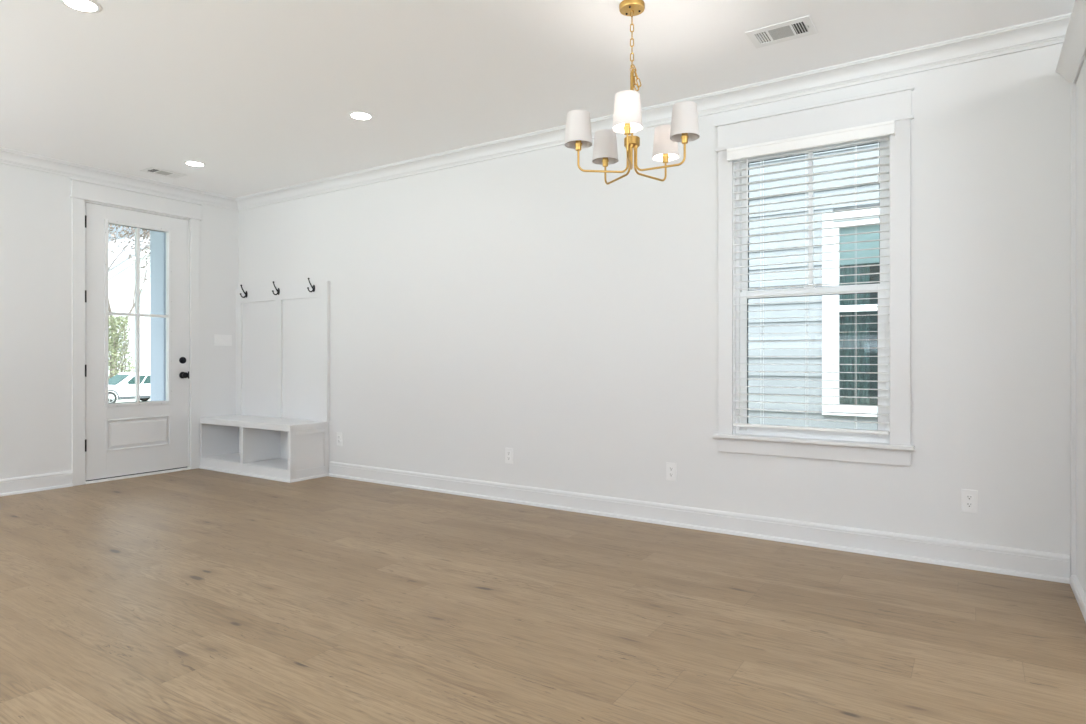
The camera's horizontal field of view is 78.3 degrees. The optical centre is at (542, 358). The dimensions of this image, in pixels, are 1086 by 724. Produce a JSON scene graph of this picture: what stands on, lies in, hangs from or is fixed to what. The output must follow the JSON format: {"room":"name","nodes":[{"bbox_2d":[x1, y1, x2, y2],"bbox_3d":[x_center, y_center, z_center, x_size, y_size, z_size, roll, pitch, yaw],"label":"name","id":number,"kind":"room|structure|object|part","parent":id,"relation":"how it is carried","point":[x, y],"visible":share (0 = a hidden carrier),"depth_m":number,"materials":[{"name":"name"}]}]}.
{"room":"empty living-dining room","nodes":[
{"label":"empty living-dining room","id":0,"kind":"room"},
{"bbox_2d":[0,163,238,478],"bbox_3d":[-5.249,-0.277,3.989,0.160,2.743,7.293,0,0,33],"label":"wall","id":1,"kind":"structure","parent":0,"point":[36,206],"depth_m":5.55,"materials":[{"name":"white paint"}]},
{"bbox_2d":[0,470,72,496],"bbox_3d":[-5.546,1.028,3.358,0.030,0.133,5.592,0,0,33],"label":"baseboard","id":2,"kind":"structure","parent":1,"relation":"attached to","point":[41,482],"depth_m":5.48,"materials":[{"name":"paint"}]},
{"bbox_2d":[0,147,237,210],"bbox_3d":[-5.101,-1.597,3.988,0.090,0.105,7.133,0,0,33],"label":"crown molding","id":3,"kind":"structure","parent":1,"relation":"attached to","point":[7,156],"depth_m":5.92,"materials":[{"name":"paint"}]},
{"bbox_2d":[69,177,202,485],"bbox_3d":[-3.770,-0.223,6.204,0.229,2.636,1.154,0,0,33],"label":"door","id":4,"kind":"structure","parent":1,"relation":"in","point":[111,441],"depth_m":6.12,"materials":[{"name":"paint"}]},
{"bbox_3d":[-4.003,-0.140,5.747,0.019,2.470,0.095,0,0,33],"label":"casing","id":5,"kind":"part","parent":4,"relation":"part of","materials":[{"name":"paint"}]},
{"bbox_3d":[-3.724,-1.455,6.174,0.021,0.136,1.124,0,0,33],"label":"head casing","id":6,"kind":"part","parent":4,"relation":"part of","materials":[{"name":"paint"}]},
{"bbox_3d":[-3.744,0.692,6.183,0.015,0.246,0.532,0,0,33],"label":"raised panel","id":7,"kind":"part","parent":4,"relation":"part of","materials":[{"name":"paint"}]},
{"bbox_3d":[-3.752,-0.399,6.185,0.058,1.674,0.589,0,0,33],"label":"glazing frame","id":8,"kind":"part","parent":4,"relation":"part of","materials":[{"name":"paint"}]},
{"bbox_3d":[-3.741,0.692,6.181,0.024,0.286,0.572,0,0,33],"label":"panel moulding","id":9,"kind":"part","parent":4,"relation":"part of","materials":[{"name":"paint"}]},
{"bbox_3d":[-3.488,0.167,6.492,0.071,0.066,0.066,0,0,33],"label":"knob","id":10,"kind":"part","parent":4,"relation":"part of","materials":[{"name":"black metal"}]},
{"bbox_3d":[-3.446,-0.140,6.604,0.019,2.470,0.088,0,0,33],"label":"casing","id":11,"kind":"part","parent":4,"relation":"part of","materials":[{"name":"paint"}]},
{"bbox_2d":[214,334,231,345],"bbox_3d":[-3.284,-0.184,6.857,0.012,0.114,0.188,0,0,33],"label":"switch plate","id":12,"kind":"object","parent":1,"relation":"attached to","point":[219,340],"visible":1,"depth_m":6.85,"materials":[{"name":"white plastic"}]},
{"bbox_2d":[108,234,149,376],"bbox_3d":[-32.785,-3.720,54.081,10.900,12.410,18.400,0,0,33],"label":"sky","id":13,"kind":"structure","parent":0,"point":[121,278],"depth_m":49.08,"materials":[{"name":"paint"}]},
{"bbox_3d":[-29.804,-4.555,49.581,0.020,1.180,0.480,0,0,33],"label":"pane","id":14,"kind":"part","parent":13,"relation":"part of","materials":[{"name":"white"}]},
{"bbox_2d":[0,0,1074,197],"bbox_3d":[-1.199,-1.748,1.454,9.715,0.200,7.453,0,0,33],"label":"ceiling","id":15,"kind":"structure","parent":0,"point":[262,94],"depth_m":3.77,"materials":[{"name":"white paint"}]},
{"bbox_2d":[59,0,102,12],"bbox_3d":[-2.148,-1.645,3.100,0.172,0.007,0.172,0,0,33],"label":"recessed light","id":16,"kind":"object","parent":15,"relation":"in","point":[87,6],"visible":1,"depth_m":3.11,"materials":[{"name":"white plastic"}]},
{"bbox_2d":[140,167,186,178],"bbox_3d":[-3.366,-1.642,5.924,0.206,0.012,0.306,0,0,33],"label":"ceiling vent","id":17,"kind":"object","parent":15,"relation":"in","point":[152,170],"visible":1,"depth_m":5.91,"materials":[{"name":"white plastic"}]},
{"bbox_2d":[156,171,172,174],"bbox_3d":[-3.366,-1.643,5.924,0.124,0.001,0.104,0,0,33],"label":"grille","id":18,"kind":"object","parent":17,"relation":"attached to","point":[157,172],"depth_m":5.94,"materials":[{"name":"white metal"}]},
{"bbox_2d":[184,161,205,166],"bbox_3d":[-2.948,-1.645,5.651,0.172,0.007,0.172,0,0,33],"label":"recessed light","id":19,"kind":"object","parent":15,"relation":"in","point":[191,163],"visible":1,"depth_m":5.63,"materials":[{"name":"white plastic"}]},
{"bbox_2d":[348,111,373,119],"bbox_3d":[-1.237,-1.645,4.533,0.172,0.007,0.172,0,0,33],"label":"recessed light","id":20,"kind":"object","parent":15,"relation":"in","point":[359,115],"visible":1,"depth_m":4.52,"materials":[{"name":"white plastic"}]},
{"bbox_2d":[564,0,699,184],"bbox_3d":[0.435,-1.255,3.106,0.596,0.786,0.611,0,0,33],"label":"chandelier","id":21,"kind":"object","parent":15,"relation":"hanging from","point":[627,116],"visible":1,"depth_m":3.06,"materials":[{"name":"white fabric"}]},
{"bbox_3d":[0.164,-1.058,3.087,0.130,0.143,0.130,0,0,33],"label":"lamp shade","id":22,"kind":"part","parent":21,"relation":"part of","materials":[{"name":"fabric"}]},
{"bbox_2d":[575,140,581,150],"bbox_3d":[0.164,-0.996,3.087,0.033,0.074,0.033,0,0,33],"label":"socket","id":23,"kind":"object","parent":21,"relation":"attached to","point":[578,144],"depth_m":3.08,"materials":[{"name":"gold metal"}]},
{"bbox_3d":[0.279,-0.926,3.100,0.242,0.129,0.010,0,0,-6],"label":"arm","id":24,"kind":"part","parent":21,"relation":"part of","materials":[{"name":"gold metal"}]},
{"bbox_3d":[0.312,-1.058,3.345,0.130,0.143,0.130,0,0,33],"label":"lamp shade","id":25,"kind":"part","parent":21,"relation":"part of","materials":[{"name":"fabric"}]},
{"bbox_2d":[602,157,608,166],"bbox_3d":[0.312,-0.996,3.345,0.033,0.074,0.033,0,0,33],"label":"socket","id":26,"kind":"object","parent":21,"relation":"attached to","point":[605,160],"depth_m":3.33,"materials":[{"name":"gold metal"}]},
{"bbox_3d":[0.360,-0.927,3.239,0.010,0.128,0.242,0,0,-24],"label":"arm","id":27,"kind":"part","parent":21,"relation":"part of","materials":[{"name":"gold metal"}]},
{"bbox_3d":[0.363,-1.058,2.866,0.130,0.143,0.130,0,0,33],"label":"lamp shade","id":28,"kind":"part","parent":21,"relation":"part of","materials":[{"name":"fabric"}]},
{"bbox_2d":[624,123,630,134],"bbox_3d":[0.363,-0.996,2.866,0.033,0.074,0.033,0,0,33],"label":"socket","id":29,"kind":"object","parent":21,"relation":"attached to","point":[627,126],"depth_m":2.85,"materials":[{"name":"gold metal"}]},
{"bbox_3d":[0.387,-0.928,2.980,0.010,0.125,0.242,0,0,12],"label":"arm","id":30,"kind":"part","parent":21,"relation":"part of","materials":[{"name":"gold metal"}]},
{"bbox_3d":[0.415,-1.183,3.114,0.017,0.357,0.017,0,0,-12],"label":"stem","id":31,"kind":"part","parent":21,"relation":"part of","materials":[{"name":"gold metal"}]},
{"bbox_3d":[0.415,-1.472,3.114,0.015,0.246,0.015,0,0,-41],"label":"chain","id":32,"kind":"part","parent":21,"relation":"part of","materials":[{"name":"gold metal"}]},
{"bbox_3d":[0.434,-1.308,3.114,0.051,0.127,0.019,0,0,0],"label":"spare chain","id":33,"kind":"part","parent":21,"relation":"part of","materials":[{"name":"gold metal"}]},
{"bbox_3d":[0.517,-0.927,3.206,0.242,0.127,0.010,0,0,-42],"label":"arm","id":34,"kind":"part","parent":21,"relation":"part of","materials":[{"name":"gold metal"}]},
{"bbox_3d":[0.534,-0.928,3.045,0.242,0.126,0.010,0,0,30],"label":"arm","id":35,"kind":"part","parent":21,"relation":"part of","materials":[{"name":"gold metal"}]},
{"bbox_3d":[0.603,-1.058,3.283,0.130,0.143,0.130,0,0,33],"label":"lamp shade","id":36,"kind":"part","parent":21,"relation":"part of","materials":[{"name":"fabric"}]},
{"bbox_2d":[662,154,668,162],"bbox_3d":[0.603,-0.996,3.283,0.033,0.074,0.033,0,0,33],"label":"socket","id":37,"kind":"object","parent":21,"relation":"attached to","point":[665,157],"depth_m":3.27,"materials":[{"name":"gold metal"}]},
{"bbox_3d":[0.634,-1.058,2.987,0.130,0.143,0.130,0,0,33],"label":"lamp shade","id":38,"kind":"part","parent":21,"relation":"part of","materials":[{"name":"fabric"}]},
{"bbox_2d":[681,133,687,143],"bbox_3d":[0.634,-0.996,2.987,0.033,0.074,0.033,0,0,33],"label":"socket","id":39,"kind":"object","parent":21,"relation":"attached to","point":[684,137],"depth_m":2.98,"materials":[{"name":"gold metal"}]},
{"bbox_2d":[745,15,817,48],"bbox_3d":[1.204,-1.642,3.370,0.306,0.012,0.206,0,0,33],"label":"ceiling vent","id":40,"kind":"object","parent":15,"relation":"in","point":[800,27],"visible":1,"depth_m":3.36,"materials":[{"name":"white plastic"}]},
{"bbox_2d":[768,25,793,39],"bbox_3d":[1.204,-1.643,3.370,0.104,0.001,0.124,0,0,33],"label":"grille","id":41,"kind":"object","parent":40,"relation":"attached to","point":[782,32],"depth_m":3.37,"materials":[{"name":"white metal"}]},
{"bbox_2d":[0,468,1085,723],"bbox_3d":[-1.199,1.155,1.454,9.715,0.120,7.453,0,0,33],"label":"floor","id":42,"kind":"structure","parent":0,"point":[192,596],"depth_m":2.78,"materials":[{"name":"brown wood"}]},
{"bbox_2d":[199,415,328,482],"bbox_3d":[-2.708,0.844,6.426,1.446,0.502,0.433,0,0,33],"label":"storage bench","id":43,"kind":"object","parent":42,"relation":"on","point":[287,450],"visible":1,"depth_m":6.28,"materials":[{"name":"paint"}]},
{"bbox_3d":[-3.300,0.873,6.824,0.020,0.445,0.385,0,0,33],"label":"panel","id":44,"kind":"part","parent":43,"relation":"part of","materials":[{"name":"paint"}]},
{"bbox_3d":[-2.823,0.872,6.271,1.422,0.446,0.020,0,0,33],"label":"frame","id":45,"kind":"part","parent":43,"relation":"part of","materials":[{"name":"paint"}]},
{"bbox_2d":[203,453,286,469],"bbox_3d":[-2.712,1.000,6.442,1.380,0.021,0.385,0,0,33],"label":"shelf","id":46,"kind":"object","parent":43,"relation":"attached to","point":[277,462],"depth_m":6.39,"materials":[{"name":"paint"}]},
{"bbox_3d":[-2.709,0.621,6.433,1.436,0.056,0.423,0,0,33],"label":"seat","id":47,"kind":"part","parent":43,"relation":"part of","materials":[{"name":"paint"}]},
{"bbox_3d":[-2.122,0.869,6.054,0.030,0.452,0.419,0,0,33],"label":"panel","id":48,"kind":"part","parent":43,"relation":"part of","materials":[{"name":"paint"}]},
{"bbox_2d":[239,43,1070,576],"bbox_3d":[0.787,-0.277,4.512,9.715,2.743,0.160,0,0,33],"label":"wall","id":49,"kind":"structure","parent":0,"point":[548,311],"depth_m":4.44,"materials":[{"name":"white paint"}]},
{"bbox_2d":[236,281,329,421],"bbox_3d":[-2.598,-0.060,6.595,1.447,1.305,0.034,0,0,33],"label":"panelled back","id":50,"kind":"object","parent":49,"relation":"attached to","point":[283,339],"visible":1,"depth_m":6.56,"materials":[{"name":"paint"}]},
{"bbox_2d":[240,285,247,297],"bbox_3d":[-3.072,-0.684,6.837,0.032,0.134,0.076,0,0,33],"label":"coat hook","id":51,"kind":"object","parent":50,"relation":"attached to","point":[245,293],"visible":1,"depth_m":6.84,"materials":[{"name":"black metal"}]},
{"bbox_2d":[272,281,279,294],"bbox_3d":[-2.626,-0.684,6.547,0.032,0.134,0.076,0,0,33],"label":"coat hook","id":52,"kind":"object","parent":50,"relation":"attached to","point":[278,289],"visible":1,"depth_m":6.55,"materials":[{"name":"black metal"}]},
{"bbox_3d":[-2.601,-0.643,6.589,1.447,0.140,0.021,0,0,33],"label":"rail","id":53,"kind":"part","parent":50,"relation":"part of","materials":[{"name":"paint"}]},
{"bbox_2d":[307,278,314,291],"bbox_3d":[-2.180,-0.684,6.258,0.032,0.134,0.076,0,0,33],"label":"coat hook","id":54,"kind":"object","parent":50,"relation":"attached to","point":[313,286],"visible":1,"depth_m":6.26,"materials":[{"name":"black metal"}]},
{"bbox_2d":[337,432,341,445],"bbox_3d":[-1.874,0.746,6.140,0.074,0.120,0.009,0,0,33],"label":"wall outlet","id":55,"kind":"object","parent":49,"relation":"attached to","point":[339,435],"visible":1,"depth_m":6.14,"materials":[{"name":"white plastic"}]},
{"bbox_2d":[505,448,512,463],"bbox_3d":[-0.259,0.746,5.091,0.074,0.120,0.009,0,0,33],"label":"wall outlet","id":56,"kind":"object","parent":49,"relation":"attached to","point":[508,451],"visible":1,"depth_m":5.09,"materials":[{"name":"white plastic"}]},
{"bbox_2d":[236,13,1070,210],"bbox_3d":[0.719,-1.597,4.407,9.395,0.105,0.090,0,0,33],"label":"crown molding","id":57,"kind":"structure","parent":49,"relation":"attached to","point":[1050,31],"depth_m":4.02,"materials":[{"name":"paint"}]},
{"bbox_2d":[666,462,676,480],"bbox_3d":[0.842,0.746,4.376,0.074,0.120,0.009,0,0,33],"label":"wall outlet","id":58,"kind":"object","parent":49,"relation":"attached to","point":[671,468],"visible":1,"depth_m":4.37,"materials":[{"name":"white plastic"}]},
{"bbox_2d":[328,461,1069,583],"bbox_3d":[0.288,1.028,4.723,5.427,0.133,0.030,0,0,33],"label":"baseboard","id":59,"kind":"structure","parent":49,"relation":"attached to","point":[1040,565],"depth_m":4.06,"materials":[{"name":"paint"}]},
{"bbox_2d":[713,85,914,465],"bbox_3d":[1.576,-0.442,3.954,1.107,2.057,0.187,0,0,33],"label":"window","id":60,"kind":"structure","parent":49,"relation":"in","point":[895,448],"depth_m":3.87,"materials":[{"name":"paint"}]},
{"bbox_3d":[1.143,-0.411,4.175,0.089,1.776,0.020,0,0,33],"label":"casing","id":61,"kind":"part","parent":60,"relation":"part of","materials":[{"name":"paint"}]},
{"bbox_2d":[727,120,894,434],"bbox_3d":[1.544,-0.433,3.906,0.920,1.713,0.092,0,0,33],"label":"window blind","id":62,"kind":"object","parent":60,"relation":"attached to","point":[886,128],"visible":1,"depth_m":3.87,"materials":[{"name":"white plastic"}]},
{"bbox_3d":[1.554,-0.417,3.922,0.524,1.648,0.054,0,0,33],"label":"ladder cord","id":63,"kind":"part","parent":62,"relation":"part of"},
{"bbox_3d":[1.552,0.414,3.923,0.860,0.018,0.052,0,0,33],"label":"rail","id":64,"kind":"part","parent":62,"relation":"part of","materials":[{"name":"white plastic"}]},
{"bbox_3d":[1.851,-1.105,3.680,0.011,0.280,0.010,0,0,33],"label":"pull cord","id":65,"kind":"part","parent":62,"relation":"part of","materials":[{"name":"white plastic"}]},
{"bbox_3d":[1.600,-0.408,3.997,0.880,1.783,0.090,0,0,33],"label":"frame","id":66,"kind":"part","parent":60,"relation":"part of","materials":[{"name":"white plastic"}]},
{"bbox_3d":[1.590,0.026,3.981,0.820,0.878,0.032,0,0,33],"label":"sash","id":67,"kind":"part","parent":60,"relation":"part of","materials":[{"name":"white plastic"}]},
{"bbox_3d":[1.610,-0.828,4.012,0.820,0.885,0.030,0,0,33],"label":"sash","id":68,"kind":"part","parent":60,"relation":"part of","materials":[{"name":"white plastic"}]},
{"bbox_3d":[1.549,-1.383,3.910,1.068,0.140,0.022,0,0,33],"label":"head casing","id":69,"kind":"part","parent":60,"relation":"part of","materials":[{"name":"paint"}]},
{"bbox_3d":[1.953,-0.411,3.649,0.099,1.776,0.020,0,0,33],"label":"casing","id":70,"kind":"part","parent":60,"relation":"part of","materials":[{"name":"paint"}]},
{"bbox_2d":[961,489,977,512],"bbox_3d":[2.223,0.746,3.479,0.074,0.120,0.009,0,0,33],"label":"wall outlet","id":71,"kind":"object","parent":49,"relation":"attached to","point":[969,498],"visible":1,"depth_m":3.48,"materials":[{"name":"white plastic"}]},
{"bbox_2d":[966,502,972,507],"bbox_3d":[2.222,0.765,3.477,0.033,0.025,0.004,0,0,33],"label":"receptacle","id":72,"kind":"object","parent":71,"relation":"attached to","point":[968,504],"depth_m":3.47,"materials":[{"name":"white plastic"}]},
{"bbox_2d":[966,495,972,499],"bbox_3d":[2.222,0.727,3.477,0.033,0.025,0.004,0,0,33],"label":"receptacle","id":73,"kind":"object","parent":71,"relation":"attached to","point":[968,497],"depth_m":3.47,"materials":[{"name":"white plastic"}]},
{"bbox_2d":[1056,0,1085,621],"bbox_3d":[2.600,-0.161,2.696,0.768,2.512,0.906,0,0,33],"label":"wall","id":74,"kind":"structure","parent":0,"point":[1071,66],"depth_m":3.08,"materials":[{"name":"paint"}]},
{"bbox_3d":[2.599,-1.373,2.696,0.768,0.088,0.905,0,0,33],"label":"cabinet crown","id":75,"kind":"part","parent":74,"relation":"part of","materials":[{"name":"paint"}]},
{"bbox_3d":[2.382,1.070,2.949,0.024,0.050,0.661,0,0,33],"label":"moulding","id":76,"kind":"part","parent":74,"relation":"part of","materials":[{"name":"paint"}]},
{"bbox_3d":[2.370,-0.155,2.890,0.020,2.500,0.829,0,0,33],"label":"panel","id":77,"kind":"part","parent":74,"relation":"part of","materials":[{"name":"paint"}]},
{"label":"outside","id":78,"kind":"structure","parent":0,"visible":0},
{"bbox_2d":[115,399,149,402],"bbox_3d":[-7.351,2.585,34.583,170.000,0.200,130.000,0,0,33],"label":"ground","id":79,"kind":"structure","parent":78,"point":[117,400],"depth_m":39.06,"materials":[{"name":"white concrete"}]},
{"bbox_2d":[108,315,134,378],"bbox_3d":[-25.717,-0.042,40.265,2.671,5.068,2.656,0,0,33],"label":"shrub","id":80,"kind":"object","parent":79,"relation":"on","point":[123,348],"visible":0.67,"depth_m":40.10,"materials":[{"name":"green plant"}]},
{"bbox_3d":[-25.622,0.287,40.244,1.366,4.409,1.700,0,0,-11],"label":"stem","id":81,"kind":"part","parent":80,"relation":"part of","materials":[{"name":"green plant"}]},
{"bbox_2d":[108,372,149,402],"bbox_3d":[-22.985,1.645,36.950,2.220,1.680,4.680,0,0,29],"label":"suv","id":82,"kind":"object","parent":79,"relation":"on","point":[121,386],"visible":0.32,"depth_m":36.26,"materials":[{"name":"white paint"}]},
{"bbox_3d":[-22.228,2.145,36.507,0.075,0.160,2.000,0,0,29],"label":"sill","id":83,"kind":"part","parent":82,"relation":"part of","materials":[{"name":"grey plastic"}]},
{"bbox_2d":[108,224,149,377],"bbox_3d":[-27.918,-5.426,42.441,9.951,15.915,8.504,0,0,-11],"label":"bare tree","id":84,"kind":"object","parent":79,"relation":"on","point":[132,231],"visible":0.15,"depth_m":43.14,"materials":[{"name":"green plant"}]},
{"bbox_2d":[748,143,878,429],"bbox_3d":[5.031,-2.910,9.584,16.800,10.790,8.950,0,0,33],"label":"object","id":85,"kind":"structure","parent":79,"relation":"on","point":[845,331],"depth_m":6.39,"materials":[{"name":"blue"}]},
{"bbox_3d":[3.138,-0.420,5.998,1.170,1.910,0.046,0,0,33],"label":"window casing","id":86,"kind":"part","parent":85,"relation":"part of","materials":[{"name":"white wood"}]},
{"bbox_2d":[840,263,869,404],"bbox_3d":[3.201,-0.390,6.095,0.950,1.810,0.040,0,0,33],"label":"window","id":87,"kind":"structure","parent":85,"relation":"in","point":[847,330],"depth_m":6.27,"materials":[{"name":"glass"}]},
{"bbox_2d":[840,224,878,264],"bbox_3d":[3.171,-1.065,6.048,0.910,0.380,0.003,0,0,33],"label":"roller shade","id":88,"kind":"object","parent":85,"relation":"hanging from","point":[870,228],"depth_m":6.19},
{"bbox_3d":[-4.845,1.820,6.544,1.945,1.330,4.700,0,0,33],"label":"porch slab","id":89,"kind":"object","parent":79,"relation":"on","visible":0},
{"bbox_2d":[150,230,165,400],"bbox_3d":[-4.414,-0.250,7.892,0.360,2.810,0.360,0,0,33],"label":"porch column","id":90,"kind":"structure","parent":89,"relation":"on","point":[157,239],"depth_m":7.76,"materials":[{"name":"paint"}]}
]}

